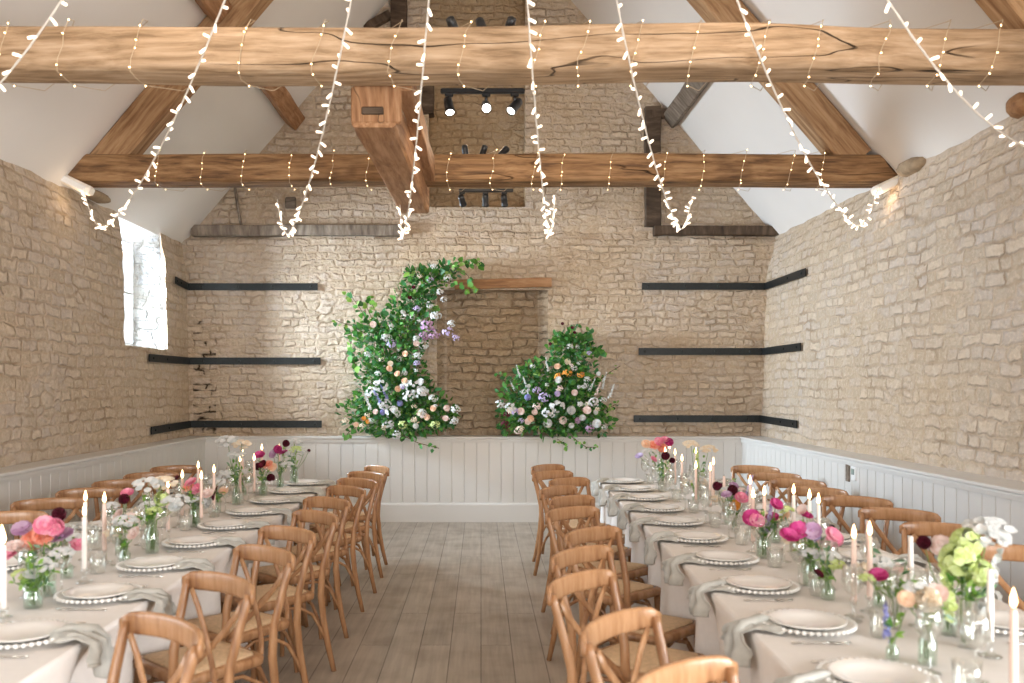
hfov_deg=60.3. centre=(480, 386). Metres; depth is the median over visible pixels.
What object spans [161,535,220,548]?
charger plate
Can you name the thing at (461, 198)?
spotlight
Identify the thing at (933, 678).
charger plate
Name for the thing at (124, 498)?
posy
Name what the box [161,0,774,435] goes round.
wall
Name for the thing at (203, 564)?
linen napkin
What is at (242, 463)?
taper candle
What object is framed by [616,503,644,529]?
linen napkin
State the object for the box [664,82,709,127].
purlin
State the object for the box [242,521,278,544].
linen napkin
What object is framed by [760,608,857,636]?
charger plate
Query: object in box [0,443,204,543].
wall
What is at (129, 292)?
window
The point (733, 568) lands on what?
fork
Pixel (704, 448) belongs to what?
posy
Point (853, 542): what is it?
taper candle
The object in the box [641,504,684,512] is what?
charger plate
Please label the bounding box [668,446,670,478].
taper candle
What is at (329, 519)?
chair
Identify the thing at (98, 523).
dinner plate
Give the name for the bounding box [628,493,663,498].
dinner plate
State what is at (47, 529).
posy
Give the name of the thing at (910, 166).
padstone
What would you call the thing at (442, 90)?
track
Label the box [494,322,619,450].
flower arrangement
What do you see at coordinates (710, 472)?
taper candle
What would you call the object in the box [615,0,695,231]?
string
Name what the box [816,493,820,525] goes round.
taper candle
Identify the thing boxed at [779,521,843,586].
posy
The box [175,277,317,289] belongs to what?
strap
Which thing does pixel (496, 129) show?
wall
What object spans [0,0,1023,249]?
ceiling
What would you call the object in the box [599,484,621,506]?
linen napkin
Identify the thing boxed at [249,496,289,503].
charger plate
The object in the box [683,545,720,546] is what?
fork
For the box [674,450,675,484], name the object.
taper candle
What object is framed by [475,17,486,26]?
spotlight
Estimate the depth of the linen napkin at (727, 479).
7.83 m
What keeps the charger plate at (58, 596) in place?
on the tablecloth at (65, 662)
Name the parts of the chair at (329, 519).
leg, seat frame, leg, rail, leg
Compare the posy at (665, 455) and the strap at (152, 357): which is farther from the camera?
the strap at (152, 357)
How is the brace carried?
attached to the wall at (598, 257)
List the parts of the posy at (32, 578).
open flower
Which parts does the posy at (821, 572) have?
open flower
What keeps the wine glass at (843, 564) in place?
on the tablecloth at (775, 656)
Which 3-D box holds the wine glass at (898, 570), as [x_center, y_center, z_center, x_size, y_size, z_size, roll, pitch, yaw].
[1.458,0.754,3.150,0.080,0.204,0.079,0,0,0]
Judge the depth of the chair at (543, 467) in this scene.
8.23 m
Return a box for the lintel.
[454,277,551,289]
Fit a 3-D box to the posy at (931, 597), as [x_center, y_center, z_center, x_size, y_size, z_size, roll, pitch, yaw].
[1.380,0.728,2.728,0.159,0.255,0.106,0,0,32]
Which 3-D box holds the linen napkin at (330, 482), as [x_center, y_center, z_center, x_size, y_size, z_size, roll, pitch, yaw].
[-1.344,0.887,7.746,0.194,0.150,0.256,0,0,-1]
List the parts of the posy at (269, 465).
open flower, open flower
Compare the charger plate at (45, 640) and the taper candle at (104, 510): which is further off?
the taper candle at (104, 510)
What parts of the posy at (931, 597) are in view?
open flower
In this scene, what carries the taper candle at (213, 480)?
on the candle holder
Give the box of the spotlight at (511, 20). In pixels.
[505,16,515,25]
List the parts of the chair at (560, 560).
leg, rail, leg, seat frame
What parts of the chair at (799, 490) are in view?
leg, rail, leg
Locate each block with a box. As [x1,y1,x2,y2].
[285,197,295,208]
[351,86,401,124]
[421,86,434,117]
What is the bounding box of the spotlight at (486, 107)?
[481,93,491,113]
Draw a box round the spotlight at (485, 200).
[482,192,488,206]
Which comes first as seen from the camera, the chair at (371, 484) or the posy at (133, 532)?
the posy at (133, 532)
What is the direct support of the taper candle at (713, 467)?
on the candle holder
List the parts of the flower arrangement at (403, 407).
globe flower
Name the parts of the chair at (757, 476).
rail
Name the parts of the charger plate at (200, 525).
plate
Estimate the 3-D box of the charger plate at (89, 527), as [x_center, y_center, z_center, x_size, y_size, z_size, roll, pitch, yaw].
[-2.260,0.842,5.348,0.335,0.028,0.337,0,0,-33]
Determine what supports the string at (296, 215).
hanging from the ceiling
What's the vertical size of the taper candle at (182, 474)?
0.298 m
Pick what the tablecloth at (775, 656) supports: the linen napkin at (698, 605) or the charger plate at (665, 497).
the charger plate at (665, 497)
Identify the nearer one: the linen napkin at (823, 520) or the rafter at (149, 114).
the linen napkin at (823, 520)
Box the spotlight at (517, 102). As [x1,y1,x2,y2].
[506,93,522,115]
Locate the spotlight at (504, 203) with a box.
[501,192,507,206]
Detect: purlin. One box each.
[195,0,231,23]
[258,86,304,129]
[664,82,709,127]
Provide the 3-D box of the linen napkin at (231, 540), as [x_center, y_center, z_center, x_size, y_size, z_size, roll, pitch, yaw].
[-1.340,0.890,4.780,0.186,0.168,0.221,0,0,8]
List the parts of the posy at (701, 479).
open flower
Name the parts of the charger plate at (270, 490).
plate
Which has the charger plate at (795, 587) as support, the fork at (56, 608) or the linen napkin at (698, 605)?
the linen napkin at (698, 605)
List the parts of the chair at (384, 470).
seat frame, leg, rail, leg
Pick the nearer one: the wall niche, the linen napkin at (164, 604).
the linen napkin at (164, 604)
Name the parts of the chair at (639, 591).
leg, rail, leg, leg, seat frame, leg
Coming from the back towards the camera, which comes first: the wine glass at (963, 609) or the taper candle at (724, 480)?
the taper candle at (724, 480)
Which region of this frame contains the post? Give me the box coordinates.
[390,0,407,27]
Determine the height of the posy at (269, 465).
0.353 m
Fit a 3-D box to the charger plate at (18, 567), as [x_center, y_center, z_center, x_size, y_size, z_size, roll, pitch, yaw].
[-2.260,0.842,4.164,0.335,0.028,0.337,0,0,-39]
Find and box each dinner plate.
[0,620,65,643]
[7,556,32,567]
[62,583,134,600]
[88,519,123,527]
[123,556,182,569]
[126,507,165,511]
[168,535,219,545]
[203,519,248,527]
[207,479,238,483]
[231,506,271,513]
[254,496,289,501]
[273,487,304,491]
[289,479,319,483]
[610,478,639,481]
[620,485,650,489]
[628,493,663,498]
[641,503,679,509]
[655,516,697,523]
[674,531,721,540]
[695,550,751,562]
[726,575,791,591]
[743,503,768,509]
[767,609,846,631]
[775,516,806,523]
[822,531,850,538]
[827,658,928,682]
[839,550,898,562]
[891,575,960,588]
[963,609,1023,631]
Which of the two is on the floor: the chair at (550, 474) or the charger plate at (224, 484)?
the chair at (550, 474)
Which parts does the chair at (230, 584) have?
leg, rail, leg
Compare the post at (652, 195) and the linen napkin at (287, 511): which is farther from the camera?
the post at (652, 195)
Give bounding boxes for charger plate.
[0,619,74,649]
[7,555,37,570]
[42,536,96,547]
[53,582,142,603]
[79,521,138,529]
[115,555,187,571]
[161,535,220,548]
[197,519,249,529]
[204,482,238,485]
[225,506,273,515]
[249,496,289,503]
[268,487,306,493]
[285,480,318,485]
[609,478,643,483]
[619,486,654,491]
[625,495,668,500]
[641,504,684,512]
[651,516,703,525]
[677,531,727,543]
[691,550,759,565]
[700,485,739,491]
[718,574,800,594]
[739,504,777,511]
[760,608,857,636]
[815,657,941,682]
[833,550,905,565]
[843,533,856,542]
[885,575,970,592]
[954,608,1023,635]
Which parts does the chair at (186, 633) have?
leg, rail, leg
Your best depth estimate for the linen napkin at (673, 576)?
4.25 m
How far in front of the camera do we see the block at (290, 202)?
10.73 m
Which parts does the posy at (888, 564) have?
open flower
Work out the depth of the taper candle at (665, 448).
7.49 m
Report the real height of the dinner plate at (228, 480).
0.028 m
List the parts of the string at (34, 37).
bulb, bulb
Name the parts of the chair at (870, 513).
leg, rail, leg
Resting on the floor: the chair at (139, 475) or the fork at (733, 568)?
the chair at (139, 475)
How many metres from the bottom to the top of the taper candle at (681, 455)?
0.298 m
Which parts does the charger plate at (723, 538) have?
plate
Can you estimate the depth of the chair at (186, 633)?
2.83 m
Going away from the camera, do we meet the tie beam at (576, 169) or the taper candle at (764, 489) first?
the taper candle at (764, 489)
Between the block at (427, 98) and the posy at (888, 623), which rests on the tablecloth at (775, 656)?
the posy at (888, 623)
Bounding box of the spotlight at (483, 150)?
[479,145,487,153]
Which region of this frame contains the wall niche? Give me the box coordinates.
[437,290,547,435]
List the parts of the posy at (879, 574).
open flower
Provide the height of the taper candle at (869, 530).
0.298 m
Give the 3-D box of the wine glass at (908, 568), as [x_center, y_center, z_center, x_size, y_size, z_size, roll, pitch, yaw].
[1.569,0.754,3.158,0.080,0.204,0.079,0,0,0]
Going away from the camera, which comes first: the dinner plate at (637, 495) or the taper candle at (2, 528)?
the taper candle at (2, 528)
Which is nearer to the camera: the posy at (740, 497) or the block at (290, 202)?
the posy at (740, 497)
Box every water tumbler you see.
[734,528,748,544]
[868,607,892,638]
[950,611,974,638]
[951,657,982,682]
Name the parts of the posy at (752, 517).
open flower, open flower, open flower, open flower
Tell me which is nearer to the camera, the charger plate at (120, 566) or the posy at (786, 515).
the charger plate at (120, 566)
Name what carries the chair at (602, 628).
on the floor
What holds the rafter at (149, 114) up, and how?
on the tie beam at (576, 169)
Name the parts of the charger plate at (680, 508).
plate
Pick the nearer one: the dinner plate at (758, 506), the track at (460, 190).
the dinner plate at (758, 506)
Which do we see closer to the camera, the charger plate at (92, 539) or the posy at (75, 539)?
the posy at (75, 539)
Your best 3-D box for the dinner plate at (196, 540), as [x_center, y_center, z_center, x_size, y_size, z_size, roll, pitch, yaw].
[-1.550,0.837,4.756,0.269,0.028,0.269,0,0,0]
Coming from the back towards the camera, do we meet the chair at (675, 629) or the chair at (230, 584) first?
the chair at (675, 629)
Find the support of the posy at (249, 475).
on the tablecloth at (65, 662)
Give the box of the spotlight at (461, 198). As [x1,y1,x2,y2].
[458,192,466,206]
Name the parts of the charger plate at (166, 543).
plate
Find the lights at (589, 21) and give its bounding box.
[0,19,1002,90]
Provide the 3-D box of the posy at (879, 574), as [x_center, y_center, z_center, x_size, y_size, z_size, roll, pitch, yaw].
[1.437,0.730,3.106,0.197,0.252,0.090,0,0,0]
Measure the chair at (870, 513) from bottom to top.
0.890 m
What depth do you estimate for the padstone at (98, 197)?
8.18 m
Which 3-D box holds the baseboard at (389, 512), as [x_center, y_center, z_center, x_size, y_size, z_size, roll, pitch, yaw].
[-0.090,1.505,10.559,6.440,0.230,0.042,0,0,0]
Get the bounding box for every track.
[440,88,524,93]
[459,189,512,192]
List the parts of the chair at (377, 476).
seat frame, leg, rail, leg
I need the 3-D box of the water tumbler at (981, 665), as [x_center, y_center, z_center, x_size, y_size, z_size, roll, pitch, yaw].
[1.355,0.811,2.455,0.078,0.090,0.077,0,0,0]
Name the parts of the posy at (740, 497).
open flower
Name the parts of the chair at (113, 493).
rail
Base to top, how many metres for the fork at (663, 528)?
0.006 m
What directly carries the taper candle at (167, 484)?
on the candle holder
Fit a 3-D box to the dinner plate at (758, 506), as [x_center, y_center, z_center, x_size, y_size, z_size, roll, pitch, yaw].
[1.946,0.837,6.090,0.269,0.028,0.269,0,0,0]
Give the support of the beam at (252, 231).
attached to the wall at (598, 257)
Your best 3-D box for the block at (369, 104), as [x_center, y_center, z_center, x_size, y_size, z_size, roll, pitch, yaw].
[-0.620,-1.710,5.215,0.300,0.300,0.059,0,0,0]
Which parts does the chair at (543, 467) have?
leg, rail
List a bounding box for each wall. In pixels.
[0,159,189,467]
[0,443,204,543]
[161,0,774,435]
[205,442,741,502]
[429,0,524,206]
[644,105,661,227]
[742,443,1023,606]
[760,116,1023,481]
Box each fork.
[0,655,28,656]
[56,608,106,609]
[120,575,162,576]
[166,551,203,551]
[202,532,235,532]
[231,517,260,517]
[647,514,676,514]
[663,528,695,528]
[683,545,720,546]
[709,568,750,569]
[744,598,792,600]
[792,641,850,643]
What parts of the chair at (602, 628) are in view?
leg, rail, leg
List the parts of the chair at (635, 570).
leg, rail, leg, seat frame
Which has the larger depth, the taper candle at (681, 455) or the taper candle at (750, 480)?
the taper candle at (681, 455)
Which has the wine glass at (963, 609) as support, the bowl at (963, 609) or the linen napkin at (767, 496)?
the bowl at (963, 609)
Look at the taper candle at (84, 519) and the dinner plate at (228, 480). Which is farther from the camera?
the dinner plate at (228, 480)
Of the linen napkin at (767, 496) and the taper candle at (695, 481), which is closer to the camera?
the taper candle at (695, 481)
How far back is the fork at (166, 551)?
4.56 m
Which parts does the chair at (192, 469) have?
rail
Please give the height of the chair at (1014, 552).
0.890 m
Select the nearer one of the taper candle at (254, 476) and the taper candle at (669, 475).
the taper candle at (254, 476)
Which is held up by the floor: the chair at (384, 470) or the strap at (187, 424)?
the chair at (384, 470)
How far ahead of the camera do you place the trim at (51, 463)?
7.52 m
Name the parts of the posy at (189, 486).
open flower, open flower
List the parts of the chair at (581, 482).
rail, leg, seat frame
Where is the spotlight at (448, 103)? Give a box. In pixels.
[444,93,454,116]
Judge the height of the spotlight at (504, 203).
0.136 m
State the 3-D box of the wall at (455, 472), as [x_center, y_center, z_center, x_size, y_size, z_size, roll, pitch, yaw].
[-0.090,1.127,10.564,6.440,0.985,0.008,0,0,0]
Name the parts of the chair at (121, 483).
leg, rail, leg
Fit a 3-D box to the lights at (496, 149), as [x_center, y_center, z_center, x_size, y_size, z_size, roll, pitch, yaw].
[0.287,-1.896,7.745,6.201,0.327,0.353,0,0,0]
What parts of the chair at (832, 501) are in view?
leg, rail, leg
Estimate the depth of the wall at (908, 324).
6.98 m
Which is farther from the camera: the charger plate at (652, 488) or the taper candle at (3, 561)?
the charger plate at (652, 488)
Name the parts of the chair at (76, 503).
leg, rail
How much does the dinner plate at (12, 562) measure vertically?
0.028 m
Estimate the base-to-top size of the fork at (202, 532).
0.006 m
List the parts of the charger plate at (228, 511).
plate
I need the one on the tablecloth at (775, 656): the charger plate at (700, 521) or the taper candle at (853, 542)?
the charger plate at (700, 521)
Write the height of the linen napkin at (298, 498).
0.152 m
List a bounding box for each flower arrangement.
[332,257,484,452]
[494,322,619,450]
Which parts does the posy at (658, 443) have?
open flower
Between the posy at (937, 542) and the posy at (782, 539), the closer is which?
the posy at (937, 542)
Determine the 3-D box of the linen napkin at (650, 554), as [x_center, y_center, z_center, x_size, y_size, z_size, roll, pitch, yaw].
[0.995,0.894,4.861,0.186,0.188,0.228,0,0,8]
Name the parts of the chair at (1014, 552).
rail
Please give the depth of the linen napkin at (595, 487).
7.80 m
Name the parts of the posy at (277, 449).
open flower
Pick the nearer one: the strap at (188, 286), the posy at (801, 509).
the posy at (801, 509)
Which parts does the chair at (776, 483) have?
leg, rail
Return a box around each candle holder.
[843,600,864,618]
[977,636,1002,658]
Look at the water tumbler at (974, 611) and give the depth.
3.01 m
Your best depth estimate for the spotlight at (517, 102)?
5.21 m
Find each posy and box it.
[5,507,75,596]
[9,552,60,608]
[45,532,81,578]
[103,514,138,560]
[106,488,139,554]
[130,501,159,538]
[131,476,190,552]
[172,475,217,526]
[203,478,228,512]
[215,435,251,503]
[231,469,252,495]
[254,451,276,495]
[269,440,294,485]
[284,438,310,481]
[635,436,673,484]
[651,452,674,488]
[681,475,707,499]
[682,440,717,493]
[710,486,734,519]
[712,475,752,530]
[721,478,746,514]
[742,497,794,557]
[758,507,789,542]
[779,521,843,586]
[781,536,821,573]
[796,504,821,566]
[814,545,845,599]
[849,544,903,607]
[858,558,918,629]
[882,601,905,660]
[896,580,954,665]
[916,535,959,635]
[937,516,1017,648]
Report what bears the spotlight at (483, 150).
on the tie beam at (576, 169)
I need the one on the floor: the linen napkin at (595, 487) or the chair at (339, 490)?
the chair at (339, 490)
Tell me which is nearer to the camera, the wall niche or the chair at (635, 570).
the chair at (635, 570)
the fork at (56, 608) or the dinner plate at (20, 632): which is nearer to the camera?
the dinner plate at (20, 632)
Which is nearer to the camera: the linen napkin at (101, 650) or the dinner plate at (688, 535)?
the linen napkin at (101, 650)
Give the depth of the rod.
10.71 m
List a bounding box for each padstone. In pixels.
[80,189,110,203]
[896,157,925,176]
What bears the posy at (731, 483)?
on the tablecloth at (775, 656)
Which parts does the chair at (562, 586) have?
leg, rail, leg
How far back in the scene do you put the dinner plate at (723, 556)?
4.36 m
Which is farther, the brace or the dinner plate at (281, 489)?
the brace
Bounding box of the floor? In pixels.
[234,522,610,682]
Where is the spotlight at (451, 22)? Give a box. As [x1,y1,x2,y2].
[446,16,457,26]
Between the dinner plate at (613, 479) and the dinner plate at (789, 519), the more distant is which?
the dinner plate at (613, 479)
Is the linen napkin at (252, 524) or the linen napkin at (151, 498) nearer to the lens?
the linen napkin at (252, 524)
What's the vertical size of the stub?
0.148 m
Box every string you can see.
[0,0,66,91]
[81,0,227,229]
[275,0,352,236]
[396,0,431,239]
[526,0,556,238]
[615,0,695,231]
[736,0,878,230]
[884,0,1023,146]
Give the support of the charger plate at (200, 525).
on the tablecloth at (65, 662)
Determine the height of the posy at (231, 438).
0.505 m
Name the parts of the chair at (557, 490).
leg, rail, leg, seat frame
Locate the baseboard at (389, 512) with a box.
[327,503,600,521]
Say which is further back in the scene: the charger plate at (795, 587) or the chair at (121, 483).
the chair at (121, 483)
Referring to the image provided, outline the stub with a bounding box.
[1005,92,1023,118]
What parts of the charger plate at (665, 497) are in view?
plate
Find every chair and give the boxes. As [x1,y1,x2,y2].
[0,510,48,529]
[10,497,88,539]
[55,487,122,521]
[91,479,152,519]
[107,611,203,682]
[123,471,179,505]
[133,544,295,682]
[150,465,201,496]
[167,571,254,682]
[180,525,316,682]
[220,509,338,679]
[251,496,350,656]
[281,485,365,625]
[294,477,377,605]
[309,471,384,577]
[330,465,388,564]
[531,464,600,561]
[532,470,610,575]
[539,485,630,612]
[544,506,660,660]
[546,569,630,682]
[548,477,624,545]
[548,494,647,633]
[550,545,704,682]
[564,526,695,682]
[580,607,669,682]
[633,655,738,682]
[731,465,779,497]
[747,472,801,504]
[768,478,826,511]
[786,486,848,531]
[820,495,893,550]
[858,507,940,569]
[899,521,995,572]
[980,543,1023,610]
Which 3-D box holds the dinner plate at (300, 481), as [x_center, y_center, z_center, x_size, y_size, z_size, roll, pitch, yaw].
[-1.550,0.837,7.716,0.269,0.028,0.269,0,0,0]
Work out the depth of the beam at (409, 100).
6.13 m
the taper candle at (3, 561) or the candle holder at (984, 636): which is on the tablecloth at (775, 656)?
the candle holder at (984, 636)
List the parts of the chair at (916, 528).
leg, rail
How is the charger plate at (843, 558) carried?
on the tablecloth at (775, 656)
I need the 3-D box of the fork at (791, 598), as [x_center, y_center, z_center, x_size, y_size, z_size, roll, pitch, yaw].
[1.151,0.853,3.527,0.195,0.006,0.022,0,0,0]
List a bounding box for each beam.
[0,23,1023,85]
[68,153,897,187]
[191,224,402,237]
[352,112,428,213]
[400,86,434,180]
[645,108,666,118]
[653,225,778,236]
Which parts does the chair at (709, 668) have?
leg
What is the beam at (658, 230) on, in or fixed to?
attached to the wall at (598, 257)
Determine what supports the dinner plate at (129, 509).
on the charger plate
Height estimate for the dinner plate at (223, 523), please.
0.028 m
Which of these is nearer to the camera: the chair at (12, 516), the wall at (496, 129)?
the chair at (12, 516)
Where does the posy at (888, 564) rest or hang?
on the tablecloth at (775, 656)
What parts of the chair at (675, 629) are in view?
leg, rail, leg, seat frame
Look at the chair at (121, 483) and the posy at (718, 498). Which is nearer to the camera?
the posy at (718, 498)
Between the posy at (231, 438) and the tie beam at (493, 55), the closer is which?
the tie beam at (493, 55)
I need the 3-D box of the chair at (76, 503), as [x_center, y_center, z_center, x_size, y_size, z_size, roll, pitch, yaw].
[-2.732,1.178,5.579,0.464,0.890,0.595,0,0,-26]
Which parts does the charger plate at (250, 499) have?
plate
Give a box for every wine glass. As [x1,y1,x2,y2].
[841,564,863,622]
[876,570,898,628]
[906,568,928,627]
[915,603,943,675]
[961,609,991,682]
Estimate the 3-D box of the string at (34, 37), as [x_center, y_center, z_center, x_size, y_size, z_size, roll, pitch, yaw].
[-1.805,-2.514,3.942,4.695,2.239,0.083,0,0,40]
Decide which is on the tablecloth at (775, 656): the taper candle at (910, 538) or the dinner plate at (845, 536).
the dinner plate at (845, 536)
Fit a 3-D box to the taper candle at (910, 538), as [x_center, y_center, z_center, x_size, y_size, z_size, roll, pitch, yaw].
[1.670,0.689,3.420,0.021,0.240,0.021,0,0,0]
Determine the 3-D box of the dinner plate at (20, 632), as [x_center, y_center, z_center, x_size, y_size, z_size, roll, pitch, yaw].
[-1.550,0.837,2.980,0.269,0.028,0.269,0,0,0]
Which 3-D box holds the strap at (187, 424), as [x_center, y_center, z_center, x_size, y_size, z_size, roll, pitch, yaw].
[-2.725,0.458,10.026,1.590,0.100,1.292,0,0,0]
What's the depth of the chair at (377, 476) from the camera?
7.44 m
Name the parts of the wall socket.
plate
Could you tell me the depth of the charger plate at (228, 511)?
5.83 m
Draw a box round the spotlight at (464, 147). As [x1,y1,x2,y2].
[462,144,468,153]
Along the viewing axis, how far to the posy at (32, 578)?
3.41 m
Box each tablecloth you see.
[0,481,334,682]
[599,481,1023,682]
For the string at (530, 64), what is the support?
hanging from the ceiling
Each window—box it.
[121,237,133,345]
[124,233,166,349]
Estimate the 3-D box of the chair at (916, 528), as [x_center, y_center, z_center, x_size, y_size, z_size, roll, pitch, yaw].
[2.349,1.178,4.526,0.464,0.890,0.595,0,0,38]
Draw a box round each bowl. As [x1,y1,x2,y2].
[915,603,943,640]
[961,609,991,649]
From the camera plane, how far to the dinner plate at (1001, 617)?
3.18 m
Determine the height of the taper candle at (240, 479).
0.298 m
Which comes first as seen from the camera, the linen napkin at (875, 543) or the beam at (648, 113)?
the linen napkin at (875, 543)
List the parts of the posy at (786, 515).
open flower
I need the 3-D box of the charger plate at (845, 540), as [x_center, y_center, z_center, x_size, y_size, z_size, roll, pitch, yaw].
[1.915,0.842,4.906,0.335,0.028,0.337,0,0,28]
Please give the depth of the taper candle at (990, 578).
2.79 m
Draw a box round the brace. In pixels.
[363,10,391,27]
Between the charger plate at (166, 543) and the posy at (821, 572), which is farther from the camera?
the charger plate at (166, 543)
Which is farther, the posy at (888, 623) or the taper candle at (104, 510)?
the taper candle at (104, 510)
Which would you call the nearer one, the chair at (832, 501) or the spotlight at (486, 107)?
the spotlight at (486, 107)
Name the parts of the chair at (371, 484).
leg, seat frame, leg, rail, leg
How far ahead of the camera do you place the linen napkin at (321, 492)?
7.10 m
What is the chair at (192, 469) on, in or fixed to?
on the floor
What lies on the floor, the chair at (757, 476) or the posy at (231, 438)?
the chair at (757, 476)
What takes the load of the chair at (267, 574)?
on the floor
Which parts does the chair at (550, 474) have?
leg, rail, seat frame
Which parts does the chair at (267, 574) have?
leg, seat frame, leg, rail, leg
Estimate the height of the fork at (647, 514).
0.006 m
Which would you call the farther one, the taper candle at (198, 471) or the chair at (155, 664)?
the taper candle at (198, 471)
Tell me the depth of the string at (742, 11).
5.47 m
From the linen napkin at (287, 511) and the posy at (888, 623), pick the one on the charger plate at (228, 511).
the linen napkin at (287, 511)
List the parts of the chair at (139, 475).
rail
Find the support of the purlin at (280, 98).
attached to the ceiling
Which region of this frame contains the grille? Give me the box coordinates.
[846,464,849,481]
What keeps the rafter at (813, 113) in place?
on the tie beam at (576, 169)
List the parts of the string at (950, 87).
bulb, bulb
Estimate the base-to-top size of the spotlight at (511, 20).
0.130 m
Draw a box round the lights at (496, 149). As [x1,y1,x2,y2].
[154,149,870,190]
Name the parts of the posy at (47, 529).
open flower, open flower, open flower, open flower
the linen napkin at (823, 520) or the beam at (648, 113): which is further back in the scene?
the beam at (648, 113)
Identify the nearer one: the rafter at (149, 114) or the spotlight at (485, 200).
the rafter at (149, 114)
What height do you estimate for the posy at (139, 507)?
0.209 m
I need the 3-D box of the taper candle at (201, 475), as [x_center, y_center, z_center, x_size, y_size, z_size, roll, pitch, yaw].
[-1.710,0.659,5.380,0.021,0.298,0.021,0,0,0]
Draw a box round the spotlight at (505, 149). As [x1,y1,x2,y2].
[498,146,509,153]
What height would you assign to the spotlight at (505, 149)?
0.133 m
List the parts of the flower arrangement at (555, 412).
globe flower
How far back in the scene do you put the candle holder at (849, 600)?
3.27 m
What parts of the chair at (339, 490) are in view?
leg, seat frame, leg, rail, leg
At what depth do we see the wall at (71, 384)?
7.64 m
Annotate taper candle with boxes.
[0,525,4,558]
[0,529,6,611]
[82,503,86,571]
[83,490,87,548]
[102,491,106,552]
[166,482,169,531]
[181,470,183,517]
[197,461,199,502]
[200,471,202,518]
[212,466,215,509]
[239,457,241,493]
[241,450,243,481]
[253,454,255,492]
[664,448,665,481]
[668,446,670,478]
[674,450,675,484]
[681,455,682,492]
[694,462,696,503]
[709,463,711,506]
[712,457,714,495]
[722,476,725,511]
[748,476,751,526]
[751,488,754,542]
[762,486,765,539]
[792,484,795,542]
[807,489,811,521]
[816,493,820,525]
[851,525,856,603]
[865,520,869,570]
[867,521,872,599]
[908,533,913,592]
[986,568,993,641]
[1009,587,1017,682]
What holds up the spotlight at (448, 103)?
attached to the track at (442, 90)
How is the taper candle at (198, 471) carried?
on the candle holder
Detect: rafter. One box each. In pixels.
[90,0,272,153]
[687,0,870,154]
[975,0,1023,28]
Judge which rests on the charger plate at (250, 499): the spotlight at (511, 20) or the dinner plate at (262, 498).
the dinner plate at (262, 498)
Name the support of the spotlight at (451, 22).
on the tie beam at (493, 55)
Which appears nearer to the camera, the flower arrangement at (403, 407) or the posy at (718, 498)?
the posy at (718, 498)
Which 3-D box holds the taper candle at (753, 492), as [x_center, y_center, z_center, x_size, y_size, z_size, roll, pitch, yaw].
[1.410,0.664,4.560,0.021,0.288,0.021,0,0,0]
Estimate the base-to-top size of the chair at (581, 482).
0.890 m
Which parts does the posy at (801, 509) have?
open flower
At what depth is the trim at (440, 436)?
10.53 m
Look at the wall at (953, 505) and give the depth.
6.60 m
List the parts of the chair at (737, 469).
leg, rail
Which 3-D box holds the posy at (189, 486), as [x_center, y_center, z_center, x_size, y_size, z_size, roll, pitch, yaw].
[-1.758,0.698,5.398,0.288,0.316,0.119,0,0,-3]
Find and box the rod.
[234,188,242,224]
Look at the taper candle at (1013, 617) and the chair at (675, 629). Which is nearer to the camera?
the taper candle at (1013, 617)
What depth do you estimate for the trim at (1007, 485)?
6.58 m
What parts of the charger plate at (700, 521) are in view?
plate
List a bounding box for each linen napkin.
[48,623,114,678]
[65,521,81,528]
[101,508,127,518]
[120,588,176,614]
[135,497,155,506]
[165,488,180,494]
[174,558,214,591]
[213,536,252,566]
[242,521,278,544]
[266,508,296,525]
[286,496,313,509]
[302,487,325,495]
[316,480,335,495]
[591,478,613,495]
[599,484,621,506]
[606,493,632,516]
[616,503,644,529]
[629,517,659,541]
[644,531,678,564]
[661,553,706,585]
[687,579,737,616]
[718,478,735,482]
[720,614,783,667]
[755,494,772,500]
[774,669,842,682]
[812,518,839,529]
[847,533,880,548]
[895,554,933,571]
[954,580,1002,601]
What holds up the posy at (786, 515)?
on the tablecloth at (775, 656)
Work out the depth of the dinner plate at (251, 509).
6.00 m
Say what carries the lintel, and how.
attached to the wall at (598, 257)
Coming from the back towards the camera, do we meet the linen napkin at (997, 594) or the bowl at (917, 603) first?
the linen napkin at (997, 594)
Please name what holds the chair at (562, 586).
on the floor
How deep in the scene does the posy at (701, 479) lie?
6.54 m
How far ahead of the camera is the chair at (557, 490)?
6.35 m
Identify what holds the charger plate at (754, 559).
on the tablecloth at (775, 656)
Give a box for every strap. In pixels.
[149,354,320,364]
[151,421,321,434]
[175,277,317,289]
[634,415,796,427]
[638,343,800,354]
[642,268,805,289]
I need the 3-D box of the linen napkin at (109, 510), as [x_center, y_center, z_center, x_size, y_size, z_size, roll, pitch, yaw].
[-2.467,0.885,5.893,0.186,0.140,0.234,0,0,4]
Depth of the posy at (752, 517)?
4.41 m
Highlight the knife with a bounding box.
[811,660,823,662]
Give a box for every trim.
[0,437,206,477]
[186,435,763,438]
[206,439,740,441]
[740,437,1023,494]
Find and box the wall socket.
[846,464,856,481]
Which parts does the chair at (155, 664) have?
leg, seat frame, leg, rail, leg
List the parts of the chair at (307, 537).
seat frame, leg, rail, leg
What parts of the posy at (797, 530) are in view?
open flower, open flower, open flower, open flower, open flower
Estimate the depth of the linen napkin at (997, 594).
3.66 m
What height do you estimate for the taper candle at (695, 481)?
0.298 m

